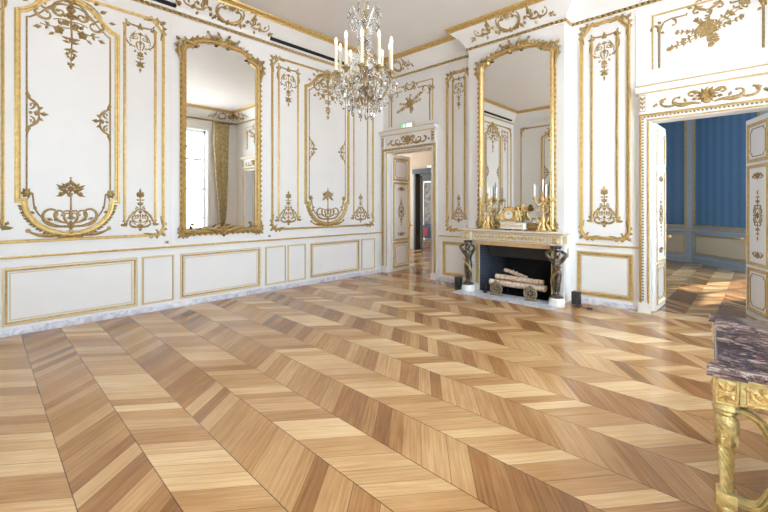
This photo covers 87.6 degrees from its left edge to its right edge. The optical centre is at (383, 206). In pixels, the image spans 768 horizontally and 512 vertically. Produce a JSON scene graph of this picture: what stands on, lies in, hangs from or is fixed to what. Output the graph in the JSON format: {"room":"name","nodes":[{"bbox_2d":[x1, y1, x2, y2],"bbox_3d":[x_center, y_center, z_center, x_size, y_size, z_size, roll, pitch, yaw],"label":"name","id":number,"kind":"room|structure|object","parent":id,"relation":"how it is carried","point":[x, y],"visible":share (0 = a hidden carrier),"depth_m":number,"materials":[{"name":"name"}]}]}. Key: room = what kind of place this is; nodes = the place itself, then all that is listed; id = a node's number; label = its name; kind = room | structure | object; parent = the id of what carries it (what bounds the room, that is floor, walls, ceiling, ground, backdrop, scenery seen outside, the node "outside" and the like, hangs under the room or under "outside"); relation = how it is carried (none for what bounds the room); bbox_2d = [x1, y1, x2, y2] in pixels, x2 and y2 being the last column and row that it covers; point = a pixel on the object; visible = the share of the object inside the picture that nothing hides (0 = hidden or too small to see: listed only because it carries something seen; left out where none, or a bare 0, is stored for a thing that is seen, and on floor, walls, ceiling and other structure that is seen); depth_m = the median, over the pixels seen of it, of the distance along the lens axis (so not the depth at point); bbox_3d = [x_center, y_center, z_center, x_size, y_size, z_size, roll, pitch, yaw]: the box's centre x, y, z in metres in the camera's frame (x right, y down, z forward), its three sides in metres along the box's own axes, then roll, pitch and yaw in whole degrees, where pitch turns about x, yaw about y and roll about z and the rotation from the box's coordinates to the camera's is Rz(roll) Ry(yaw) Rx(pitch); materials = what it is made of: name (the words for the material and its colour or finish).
{"room":"historic interior","nodes":[
{"label":"historic interior","id":0,"kind":"room"},
{"bbox_2d":[0,0,382,330],"bbox_3d":[-2.649,-0.870,6.588,0.220,4.740,7.420,0,0,43],"label":"wall","id":1,"kind":"structure","parent":0,"point":[67,143],"depth_m":5.51,"materials":[{"name":"white paint"}]},
{"bbox_2d":[0,0,13,229],"bbox_3d":[-4.508,-1.115,4.438,0.029,2.935,0.601,0,0,43],"label":"panel","id":2,"kind":"object","parent":1,"relation":"attached to","point":[3,2],"visible":1,"depth_m":4.59,"materials":[{"name":"gold metal"}]},
{"bbox_2d":[14,0,119,237],"bbox_3d":[-3.931,-1.160,5.035,0.048,3.180,1.054,0,0,43],"label":"wall molding","id":3,"kind":"structure","parent":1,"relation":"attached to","point":[28,215],"depth_m":4.99,"materials":[{"name":"gold metal"}]},
{"bbox_2d":[2,257,137,327],"bbox_3d":[-3.904,1.048,5.085,0.018,0.683,1.376,0,0,43],"label":"panel","id":4,"kind":"object","parent":1,"relation":"attached to","point":[135,303],"visible":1,"depth_m":4.98,"materials":[{"name":"gold"}]},
{"bbox_2d":[0,0,166,243],"bbox_3d":[-4.003,-1.130,4.972,0.030,3.197,2.447,0,0,43],"label":"panel border","id":5,"kind":"object","parent":1,"relation":"attached to","point":[156,21],"visible":1,"depth_m":5.76,"materials":[{"name":"gold metal"}]},
{"bbox_2d":[121,18,158,230],"bbox_3d":[-3.407,-1.114,5.606,0.026,2.928,0.494,0,0,43],"label":"panel","id":6,"kind":"object","parent":1,"relation":"attached to","point":[140,195],"visible":1,"depth_m":5.61,"materials":[{"name":"gold metal"}]},
{"bbox_2d":[142,254,173,304],"bbox_3d":[-3.252,1.048,5.776,0.018,0.683,0.426,0,0,43],"label":"panel","id":7,"kind":"object","parent":1,"relation":"attached to","point":[172,255],"visible":1,"depth_m":5.77,"materials":[{"name":"gold"}]},
{"bbox_2d":[0,269,381,337],"bbox_3d":[-2.485,1.462,6.585,0.022,0.075,7.200,0,0,43],"label":"baseboard","id":8,"kind":"structure","parent":1,"relation":"attached to","point":[29,329],"depth_m":5.78,"materials":[{"name":"grey stone"}]},
{"bbox_2d":[0,232,381,261],"bbox_3d":[-2.490,0.609,6.586,0.018,0.058,7.195,0,0,43],"label":"trim","id":9,"kind":"structure","parent":1,"relation":"attached to","point":[71,254],"depth_m":5.79,"materials":[{"name":"white paint"}]},
{"bbox_2d":[171,24,265,244],"bbox_3d":[-2.606,-1.060,6.473,0.020,3.260,1.560,0,0,43],"label":"wall panel","id":10,"kind":"object","parent":1,"relation":"attached to","point":[179,31],"visible":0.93,"depth_m":5.98,"materials":[{"name":"white paint"}]},
{"bbox_2d":[175,31,265,238],"bbox_3d":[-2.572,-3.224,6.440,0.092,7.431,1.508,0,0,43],"label":"wall mirror","id":11,"kind":"object","parent":1,"relation":"attached to","point":[220,81],"visible":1,"depth_m":6.42,"materials":[{"name":"clear glass"}]},
{"bbox_2d":[186,43,255,229],"bbox_3d":[-2.601,-1.110,6.468,0.008,2.948,1.168,0,0,43],"label":"mirror glass","id":12,"kind":"object","parent":11,"relation":"attached to","point":[221,80],"depth_m":6.43,"materials":[{"name":"white"}]},
{"bbox_2d":[180,247,260,298],"bbox_3d":[-2.592,1.048,6.473,0.018,0.683,1.326,0,0,43],"label":"panel","id":13,"kind":"object","parent":1,"relation":"attached to","point":[249,249],"visible":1,"depth_m":6.41,"materials":[{"name":"gold"}]},
{"bbox_2d":[96,0,382,88],"bbox_3d":[-2.495,-2.703,6.594,0.016,0.025,7.180,0,0,43],"label":"trim","id":14,"kind":"structure","parent":1,"relation":"attached to","point":[96,0],"depth_m":6.13,"materials":[{"name":"gold paint"}]},
{"bbox_2d":[265,245,285,285],"bbox_3d":[-1.933,1.048,7.171,0.018,0.683,0.426,0,0,43],"label":"panel","id":15,"kind":"object","parent":1,"relation":"attached to","point":[280,245],"visible":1,"depth_m":7.08,"materials":[{"name":"gold"}]},
{"bbox_2d":[274,63,301,225],"bbox_3d":[-1.747,-1.115,7.360,0.029,2.935,0.601,0,0,43],"label":"panel","id":16,"kind":"object","parent":1,"relation":"attached to","point":[279,67],"visible":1,"depth_m":7.36,"materials":[{"name":"gold metal"}]},
{"bbox_2d":[287,243,305,281],"bbox_3d":[-1.627,1.048,7.495,0.018,0.683,0.406,0,0,43],"label":"panel","id":17,"kind":"object","parent":1,"relation":"attached to","point":[288,280],"visible":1,"depth_m":7.39,"materials":[{"name":"gold"}]},
{"bbox_2d":[269,55,373,231],"bbox_3d":[-1.111,-1.130,8.032,0.030,3.197,2.647,0,0,43],"label":"panel border","id":18,"kind":"object","parent":1,"relation":"attached to","point":[272,63],"visible":0.81,"depth_m":7.38,"materials":[{"name":"gold metal"}]},
{"bbox_2d":[304,70,349,225],"bbox_3d":[-1.108,-1.160,8.022,0.048,3.180,1.134,0,0,43],"label":"wall panel","id":19,"kind":"object","parent":1,"relation":"attached to","point":[327,76],"visible":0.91,"depth_m":7.98,"materials":[{"name":"gold metal"}]},
{"bbox_2d":[310,239,358,277],"bbox_3d":[-0.973,1.048,8.187,0.018,0.683,1.301,0,0,43],"label":"panel","id":20,"kind":"object","parent":1,"relation":"attached to","point":[345,241],"visible":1,"depth_m":8.09,"materials":[{"name":"gold"}]},
{"bbox_2d":[351,88,370,221],"bbox_3d":[-0.497,-1.115,8.683,0.029,2.935,0.601,0,0,43],"label":"panel","id":21,"kind":"object","parent":1,"relation":"attached to","point":[356,212],"visible":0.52,"depth_m":8.61,"materials":[{"name":"gold metal"}]},
{"bbox_2d":[361,238,374,269],"bbox_3d":[-0.345,1.048,8.852,0.018,0.683,0.431,0,0,43],"label":"panel","id":22,"kind":"object","parent":1,"relation":"attached to","point":[366,238],"visible":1,"depth_m":8.84,"materials":[{"name":"gold"}]},
{"bbox_2d":[236,0,523,57],"bbox_3d":[0.096,-3.300,4.091,7.800,0.120,7.720,0,0,43],"label":"ceiling","id":23,"kind":"structure","parent":0,"point":[411,24],"depth_m":6.76,"materials":[{"name":"paint"}]},
{"bbox_2d":[329,0,397,119],"bbox_3d":[-0.218,-2.109,4.513,0.751,2.263,0.769,0,0,-39],"label":"chandelier","id":24,"kind":"object","parent":23,"relation":"hanging from","point":[366,93],"visible":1,"depth_m":4.40,"materials":[{"name":"clear glass"}]},
{"bbox_2d":[335,38,337,69],"bbox_3d":[-0.527,-1.671,4.412,0.036,0.392,0.036,0,0,43],"label":"candle","id":25,"kind":"object","parent":24,"relation":"on","point":[336,41],"depth_m":4.39,"materials":[{"name":"beige wax"}]},
{"bbox_2d":[339,43,341,74],"bbox_3d":[-0.502,-1.681,4.602,0.036,0.392,0.036,0,0,43],"label":"candle","id":26,"kind":"object","parent":24,"relation":"on","point":[340,47],"depth_m":4.59,"materials":[{"name":"beige wax"}]},
{"bbox_2d":[344,31,347,64],"bbox_3d":[-0.404,-1.681,4.263,0.036,0.392,0.036,0,0,43],"label":"candle","id":27,"kind":"object","parent":24,"relation":"on","point":[345,39],"depth_m":4.25,"materials":[{"name":"beige wax"}]},
{"bbox_2d":[349,49,351,76],"bbox_3d":[-0.399,-1.671,4.765,0.036,0.392,0.036,0,0,43],"label":"candle","id":28,"kind":"object","parent":24,"relation":"on","point":[350,53],"depth_m":4.75,"materials":[{"name":"beige wax"}]},
{"bbox_2d":[360,28,363,62],"bbox_3d":[-0.231,-1.671,4.180,0.036,0.392,0.036,0,0,43],"label":"candle","id":29,"kind":"object","parent":24,"relation":"on","point":[361,32],"depth_m":4.17,"materials":[{"name":"beige wax"}]},
{"bbox_2d":[377,30,380,63],"bbox_3d":[-0.052,-1.681,4.251,0.036,0.392,0.036,0,0,43],"label":"candle","id":30,"kind":"object","parent":24,"relation":"on","point":[379,34],"depth_m":4.24,"materials":[{"name":"beige wax"}]},
{"bbox_2d":[381,50,383,73],"bbox_3d":[-0.023,-1.671,4.752,0.036,0.392,0.036,0,0,43],"label":"candle","id":31,"kind":"object","parent":24,"relation":"on","point":[382,58],"depth_m":4.74,"materials":[{"name":"beige wax"}]},
{"bbox_2d":[388,43,390,74],"bbox_3d":[0.069,-1.681,4.583,0.036,0.392,0.036,0,0,43],"label":"candle","id":32,"kind":"object","parent":24,"relation":"on","point":[389,43],"depth_m":4.57,"materials":[{"name":"beige wax"}]},
{"bbox_2d":[390,36,392,68],"bbox_3d":[0.081,-1.671,4.391,0.036,0.392,0.036,0,0,43],"label":"candle","id":33,"kind":"object","parent":24,"relation":"on","point":[391,39],"depth_m":4.38,"materials":[{"name":"beige wax"}]},
{"bbox_2d":[152,0,640,77],"bbox_3d":[0.087,-3.078,4.155,7.120,0.345,7.220,0,0,43],"label":"cove","id":34,"kind":"object","parent":23,"relation":"attached to","point":[574,9],"visible":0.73,"depth_m":6.83,"materials":[{"name":"white paint"}]},
{"bbox_2d":[153,0,176,7],"bbox_3d":[-3.888,-2.949,5.022,0.060,0.040,2.400,0,0,43],"label":"air vent","id":35,"kind":"object","parent":34,"relation":"attached to","point":[165,2],"visible":1,"depth_m":5.79,"materials":[{"name":"metal"}]},
{"bbox_2d":[175,0,272,36],"bbox_3d":[-2.456,-3.073,6.393,0.267,0.292,1.664,0,0,43],"label":"ornament","id":36,"kind":"object","parent":34,"relation":"attached to","point":[204,2],"visible":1,"depth_m":6.36,"materials":[{"name":"gold metal"}]},
{"bbox_2d":[270,37,338,61],"bbox_3d":[-1.464,-2.949,7.588,0.060,0.040,1.540,0,0,43],"label":"air vent","id":37,"kind":"object","parent":34,"relation":"attached to","point":[271,38],"visible":0.86,"depth_m":7.48,"materials":[{"name":"metal"}]},
{"bbox_2d":[354,60,380,74],"bbox_3d":[-0.287,-3.072,8.691,0.239,0.262,0.832,0,0,43],"label":"ornament","id":38,"kind":"object","parent":34,"relation":"attached to","point":[371,60],"visible":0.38,"depth_m":8.76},
{"bbox_2d":[385,58,413,73],"bbox_3d":[0.275,-3.072,8.707,0.832,0.262,0.239,0,0,43],"label":"ornament","id":39,"kind":"object","parent":34,"relation":"attached to","point":[394,61],"visible":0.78,"depth_m":8.65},
{"bbox_2d":[471,3,555,42],"bbox_3d":[2.058,-3.073,6.649,1.516,0.292,0.267,0,0,43],"label":"ornament","id":40,"kind":"object","parent":34,"relation":"attached to","point":[528,11],"visible":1,"depth_m":6.61,"materials":[{"name":"gold metal"}]},
{"bbox_2d":[0,271,767,511],"bbox_3d":[0.272,1.500,4.132,7.400,0.001,7.420,0,0,43],"label":"floor","id":41,"kind":"structure","parent":0,"point":[394,391],"depth_m":2.93,"materials":[{"name":"brown wood"}]},
{"bbox_2d":[454,276,461,289],"bbox_3d":[1.412,1.387,7.290,0.275,0.225,0.106,0,0,-23],"label":"uplight","id":42,"kind":"object","parent":41,"relation":"on","point":[457,279],"visible":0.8,"depth_m":7.23,"materials":[{"name":"black plastic"}]},
{"bbox_2d":[452,228,570,309],"bbox_3d":[2.219,0.946,6.757,1.881,1.108,1.110,0,0,43],"label":"fireplace","id":43,"kind":"object","parent":41,"relation":"on","point":[538,255],"visible":0.99,"depth_m":6.85,"materials":[{"name":"beige stone"}]},
{"bbox_2d":[463,257,471,280],"bbox_3d":[1.470,1.102,7.055,0.167,0.417,0.096,0,0,14],"label":"drapery","id":44,"kind":"object","parent":43,"relation":"hanging from","point":[467,260],"depth_m":7.04,"materials":[{"name":"metal"}]},
{"bbox_2d":[464,240,471,244],"bbox_3d":[1.486,0.632,7.084,0.156,0.085,0.154,0,0,43],"label":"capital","id":45,"kind":"object","parent":43,"relation":"on","point":[467,242],"depth_m":7.03,"materials":[{"name":"brown metal"}]},
{"bbox_2d":[478,182,497,228],"bbox_3d":[1.800,-0.022,6.919,0.363,0.828,0.235,0,0,43],"label":"candelabrum","id":46,"kind":"object","parent":43,"relation":"on","point":[486,220],"visible":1,"depth_m":6.90,"materials":[{"name":"brown metal"}]},
{"bbox_2d":[478,186,481,199],"bbox_3d":[1.666,-0.232,6.943,0.067,0.264,0.057,0,0,43],"label":"candle","id":47,"kind":"object","parent":46,"relation":"on","point":[479,198],"depth_m":6.93,"materials":[{"name":"white wax"}]},
{"bbox_2d":[490,280,507,295],"bbox_3d":[2.003,1.356,6.809,0.224,0.265,0.452,0,0,43],"label":"firedog","id":48,"kind":"object","parent":43,"relation":"on","point":[492,285],"visible":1,"depth_m":6.66,"materials":[{"name":"brown metal"}]},
{"bbox_2d":[497,204,527,230],"bbox_3d":[2.111,0.173,6.603,0.541,0.439,0.141,0,0,43],"label":"mantel clock","id":49,"kind":"object","parent":43,"relation":"on","point":[510,217],"visible":0.99,"depth_m":6.56,"materials":[{"name":"gold stone"}]},
{"bbox_2d":[458,228,570,235],"bbox_3d":[2.087,0.416,6.642,1.846,0.048,0.298,0,0,43],"label":"mantel shelf","id":50,"kind":"object","parent":43,"relation":"attached to","point":[506,232],"depth_m":6.53,"materials":[{"name":"beige stone"}]},
{"bbox_2d":[488,245,550,260],"bbox_3d":[2.293,0.770,6.817,1.150,0.230,0.100,0,0,43],"label":"hood","id":51,"kind":"object","parent":43,"relation":"attached to","point":[493,250],"depth_m":6.82,"materials":[{"name":"metal"}]},
{"bbox_2d":[523,285,541,301],"bbox_3d":[2.425,1.356,6.410,0.224,0.265,0.452,0,0,43],"label":"firedog","id":52,"kind":"object","parent":43,"relation":"on","point":[533,290],"visible":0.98,"depth_m":6.26,"materials":[{"name":"brown metal"}]},
{"bbox_2d":[489,278,545,291],"bbox_3d":[2.166,1.286,6.552,0.933,0.104,0.096,0,0,42],"label":"birch log","id":53,"kind":"object","parent":52,"relation":"on","point":[502,282],"visible":0.86,"depth_m":6.50,"materials":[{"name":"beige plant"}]},
{"bbox_2d":[495,274,543,284],"bbox_3d":[2.213,1.197,6.580,0.803,0.098,0.088,0,0,42],"label":"birch log","id":54,"kind":"object","parent":53,"relation":"on","point":[497,276],"visible":1,"depth_m":6.54,"materials":[{"name":"beige wood"}]},
{"bbox_2d":[504,268,527,277],"bbox_3d":[2.216,1.137,6.733,0.410,0.164,0.074,0,0,43],"label":"birch log","id":55,"kind":"object","parent":54,"relation":"on","point":[513,272],"visible":0.87,"depth_m":6.72,"materials":[{"name":"beige wood"}]},
{"bbox_2d":[501,279,547,290],"bbox_3d":[2.287,1.289,6.586,0.765,0.102,0.098,0,0,43],"label":"birch log","id":56,"kind":"object","parent":52,"relation":"on","point":[501,279],"visible":0.25,"depth_m":6.52,"materials":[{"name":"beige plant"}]},
{"bbox_2d":[532,180,555,231],"bbox_3d":[2.494,-0.022,6.264,0.363,0.828,0.235,0,0,43],"label":"candelabrum","id":57,"kind":"object","parent":43,"relation":"on","point":[542,222],"visible":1,"depth_m":6.24,"materials":[{"name":"brown metal"}]},
{"bbox_2d":[541,180,544,194],"bbox_3d":[2.486,-0.304,6.264,0.067,0.264,0.057,0,0,43],"label":"candle","id":58,"kind":"object","parent":57,"relation":"on","point":[542,193],"depth_m":6.26,"materials":[{"name":"white wax"}]},
{"bbox_2d":[550,267,560,289],"bbox_3d":[2.570,1.102,6.016,0.096,0.417,0.167,0,0,-17],"label":"drapery","id":59,"kind":"object","parent":43,"relation":"hanging from","point":[555,281],"depth_m":6.00,"materials":[{"name":"metal"}]},
{"bbox_2d":[551,246,561,250],"bbox_3d":[2.598,0.632,6.034,0.156,0.085,0.154,0,0,43],"label":"basket","id":60,"kind":"object","parent":43,"relation":"on","point":[555,248],"depth_m":5.98,"materials":[{"name":"brown metal"}]},
{"bbox_2d":[571,291,591,309],"bbox_3d":[2.936,1.387,5.942,0.120,0.225,0.312,0,0,-44],"label":"uplight","id":61,"kind":"object","parent":41,"relation":"on","point":[575,295],"visible":1,"depth_m":5.96,"materials":[{"name":"black plastic"}]},
{"bbox_2d":[707,313,767,511],"bbox_3d":[2.089,1.100,1.928,0.824,0.800,1.184,0,0,39],"label":"console table","id":62,"kind":"object","parent":41,"relation":"on","point":[740,352],"visible":1,"depth_m":1.72,"materials":[{"name":"metal"}]},
{"bbox_2d":[396,249,430,276],"bbox_3d":[0.495,1.500,11.866,7.500,0.001,4.130,0,0,43],"label":"floor","id":63,"kind":"structure","parent":0,"point":[420,260],"depth_m":10.52,"materials":[{"name":"brown wood"}]},
{"bbox_2d":[398,151,430,249],"bbox_3d":[1.844,-0.600,13.295,7.500,4.200,0.200,0,0,43],"label":"wall","id":64,"kind":"structure","parent":0,"point":[418,160],"depth_m":13.93,"materials":[{"name":"beige paint"}]},
{"bbox_2d":[412,168,430,249],"bbox_3d":[1.601,0.110,13.489,1.440,2.780,0.290,0,0,43],"label":"trim","id":65,"kind":"structure","parent":64,"relation":"attached to","point":[416,172],"depth_m":13.86,"materials":[{"name":"wood"}]},
{"bbox_2d":[420,176,422,248],"bbox_3d":[1.343,0.205,14.320,0.055,2.570,0.600,0,0,12],"label":"door","id":66,"kind":"structure","parent":64,"relation":"in","point":[421,177],"depth_m":14.09,"materials":[{"name":"grey paint"}]},
{"bbox_2d":[420,174,430,239],"bbox_3d":[2.556,-0.600,17.761,8.000,4.200,0.230,0,0,43],"label":"wall","id":67,"kind":"structure","parent":0,"point":[426,177],"depth_m":18.21,"materials":[{"name":"white paint"}]},
{"bbox_2d":[423,181,430,224],"bbox_3d":[2.124,0.075,18.003,0.960,2.450,0.050,0,0,43],"label":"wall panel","id":68,"kind":"object","parent":67,"relation":"attached to","point":[426,184],"visible":0.36,"depth_m":18.15,"materials":[{"name":"white paint"}]},
{"bbox_2d":[421,239,430,249],"bbox_3d":[1.278,1.500,16.409,8.000,0.001,3.550,0,0,43],"label":"floor","id":69,"kind":"structure","parent":0,"point":[426,243],"depth_m":15.57,"materials":[{"name":"brown wood"}]},
{"bbox_2d":[423,225,430,239],"bbox_3d":[2.010,1.170,17.839,0.700,0.660,0.365,0,0,43],"label":"base cabinet","id":70,"kind":"object","parent":69,"relation":"on","point":[426,228],"visible":0.38,"depth_m":17.71,"materials":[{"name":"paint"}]},
{"bbox_2d":[469,22,570,302],"bbox_3d":[2.263,-0.870,6.865,1.700,4.740,0.269,0,0,43],"label":"wall","id":71,"kind":"structure","parent":0,"point":[562,31],"depth_m":6.34,"materials":[{"name":"white paint"}]},
{"bbox_2d":[217,0,543,62],"bbox_3d":[0.087,-3.200,4.155,6.600,0.090,6.700,0,0,43],"label":"crown molding","id":72,"kind":"structure","parent":71,"relation":"attached to","point":[239,5],"depth_m":7.04,"materials":[{"name":"gold metal"}]},
{"bbox_2d":[474,35,561,231],"bbox_3d":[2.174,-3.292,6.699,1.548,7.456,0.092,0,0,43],"label":"wall mirror","id":73,"kind":"object","parent":71,"relation":"attached to","point":[517,84],"visible":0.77,"depth_m":6.66,"materials":[{"name":"clear glass"}]},
{"bbox_2d":[483,47,549,224],"bbox_3d":[2.201,-1.157,6.728,1.208,2.933,0.008,0,0,43],"label":"mirror glass","id":74,"kind":"object","parent":73,"relation":"attached to","point":[516,83],"depth_m":6.69,"materials":[{"name":"white"}]},
{"bbox_2d":[383,0,767,305],"bbox_3d":[2.701,-0.870,6.790,7.720,4.740,0.220,0,0,43],"label":"wall","id":75,"kind":"structure","parent":0,"point":[599,274],"depth_m":6.04,"materials":[{"name":"white paint"}]},
{"bbox_2d":[130,0,664,81],"bbox_3d":[0.087,-2.882,4.155,7.104,0.085,7.204,0,0,43],"label":"crown molding","id":76,"kind":"structure","parent":75,"relation":"attached to","point":[151,1],"depth_m":6.51,"materials":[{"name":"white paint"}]},
{"bbox_2d":[390,154,411,271],"bbox_3d":[0.385,0.153,9.370,0.204,2.670,0.701,0,0,40],"label":"door","id":77,"kind":"structure","parent":75,"relation":"in","point":[400,225],"depth_m":9.31,"materials":[{"name":"white paint"}]},
{"bbox_2d":[378,123,438,279],"bbox_3d":[0.559,-0.090,8.702,1.578,3.180,0.382,0,0,43],"label":"trim","id":78,"kind":"structure","parent":75,"relation":"attached to","point":[420,138],"depth_m":8.63,"materials":[{"name":"white paint"}]},
{"bbox_2d":[402,123,413,127],"bbox_3d":[0.501,-1.723,8.539,0.290,0.081,0.058,0,0,43],"label":"exit sign","id":79,"kind":"object","parent":78,"relation":"on","point":[407,124],"visible":1,"depth_m":8.51,"materials":[{"name":"grey plastic"}]},
{"bbox_2d":[389,78,433,127],"bbox_3d":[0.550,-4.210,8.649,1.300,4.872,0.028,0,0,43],"label":"panel","id":80,"kind":"object","parent":75,"relation":"attached to","point":[409,103],"visible":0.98,"depth_m":8.62,"materials":[{"name":"gold paint"}]},
{"bbox_2d":[438,235,460,238],"bbox_3d":[1.414,0.609,7.845,0.840,0.058,0.018,0,0,43],"label":"trim","id":81,"kind":"structure","parent":75,"relation":"attached to","point":[440,236],"depth_m":7.93,"materials":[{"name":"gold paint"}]},
{"bbox_2d":[438,277,464,283],"bbox_3d":[1.411,1.462,7.842,0.840,0.075,0.022,0,0,43],"label":"baseboard","id":82,"kind":"structure","parent":75,"relation":"attached to","point":[439,278],"depth_m":7.97,"materials":[{"name":"grey stone"}]},
{"bbox_2d":[442,241,465,277],"bbox_3d":[1.419,1.035,7.836,0.676,0.686,0.018,0,0,43],"label":"panel","id":83,"kind":"object","parent":75,"relation":"attached to","point":[444,243],"visible":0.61,"depth_m":8.02,"materials":[{"name":"gold metal"}]},
{"bbox_2d":[445,67,468,232],"bbox_3d":[1.447,-1.085,7.800,0.647,3.207,0.030,0,0,43],"label":"panel border","id":84,"kind":"object","parent":75,"relation":"attached to","point":[450,74],"visible":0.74,"depth_m":7.97,"materials":[{"name":"gold metal"}]},
{"bbox_2d":[451,74,466,222],"bbox_3d":[1.450,-1.113,7.803,0.374,2.880,0.022,0,0,43],"label":"panel","id":85,"kind":"object","parent":75,"relation":"attached to","point":[463,77],"visible":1,"depth_m":7.84,"materials":[{"name":"gold metal"}]},
{"bbox_2d":[586,28,622,227],"bbox_3d":[3.317,-1.160,6.037,0.513,2.965,0.027,0,0,43],"label":"panel","id":86,"kind":"object","parent":75,"relation":"attached to","point":[604,223],"visible":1,"depth_m":6.04,"materials":[{"name":"gold metal"}]},
{"bbox_2d":[578,13,632,242],"bbox_3d":[3.316,-1.150,6.035,0.757,3.377,0.030,0,0,43],"label":"panel border","id":87,"kind":"object","parent":75,"relation":"attached to","point":[620,19],"visible":1,"depth_m":5.84,"materials":[{"name":"gold metal"}]},
{"bbox_2d":[577,250,633,301],"bbox_3d":[3.316,1.035,6.043,0.776,0.686,0.018,0,0,43],"label":"panel","id":88,"kind":"object","parent":75,"relation":"attached to","point":[630,257],"visible":0.91,"depth_m":5.99,"materials":[{"name":"gold metal"}]},
{"bbox_2d":[576,243,638,250],"bbox_3d":[3.336,0.609,6.028,0.850,0.058,0.018,0,0,43],"label":"trim","id":89,"kind":"structure","parent":75,"relation":"attached to","point":[577,244],"depth_m":6.00,"materials":[{"name":"white paint"}]},
{"bbox_2d":[581,297,637,310],"bbox_3d":[3.333,1.462,6.025,0.850,0.075,0.022,0,0,43],"label":"baseboard","id":90,"kind":"structure","parent":75,"relation":"attached to","point":[583,300],"depth_m":5.97,"materials":[{"name":"grey stone"}]},
{"bbox_2d":[636,11,636,245],"bbox_3d":[3.628,-1.115,5.756,0.012,3.370,0.010,0,0,43],"label":"trim","id":91,"kind":"structure","parent":75,"relation":"attached to","point":[636,11],"depth_m":5.75,"materials":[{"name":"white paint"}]},
{"bbox_2d":[652,123,670,310],"bbox_3d":[4.063,0.153,5.916,0.204,2.670,0.661,0,0,45],"label":"door","id":92,"kind":"structure","parent":75,"relation":"in","point":[659,236],"depth_m":5.79,"materials":[{"name":"white paint"}]},
{"bbox_2d":[634,64,767,313],"bbox_3d":[4.230,-0.090,5.234,1.578,3.180,0.382,0,0,43],"label":"trim","id":93,"kind":"structure","parent":75,"relation":"attached to","point":[743,90],"depth_m":5.37,"materials":[{"name":"white paint"}]},
{"bbox_2d":[650,0,767,69],"bbox_3d":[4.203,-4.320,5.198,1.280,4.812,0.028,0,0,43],"label":"panel","id":94,"kind":"object","parent":75,"relation":"attached to","point":[707,29],"visible":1,"depth_m":5.22,"materials":[{"name":"gold paint"}]},
{"bbox_2d":[740,113,767,320],"bbox_3d":[4.928,0.153,5.250,0.204,2.670,0.631,0,0,20],"label":"door","id":95,"kind":"structure","parent":75,"relation":"in","point":[756,239],"depth_m":5.29,"materials":[{"name":"white paint"}]},
{"bbox_2d":[658,120,690,261],"bbox_3d":[7.998,-0.800,11.181,0.950,4.600,0.241,0,0,43],"label":"wall","id":96,"kind":"structure","parent":0,"point":[678,133],"depth_m":10.98,"materials":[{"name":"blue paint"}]},
{"bbox_2d":[657,260,757,319],"bbox_3d":[6.711,1.500,7.816,3.700,0.001,6.780,0,0,43],"label":"floor","id":97,"kind":"structure","parent":0,"point":[693,289],"depth_m":7.14,"materials":[{"name":"brown wood"}]},
{"bbox_2d":[690,111,767,271],"bbox_3d":[8.345,-0.800,9.060,0.241,4.600,3.471,0,0,1],"label":"wall","id":98,"kind":"structure","parent":0,"point":[718,144],"depth_m":9.85,"materials":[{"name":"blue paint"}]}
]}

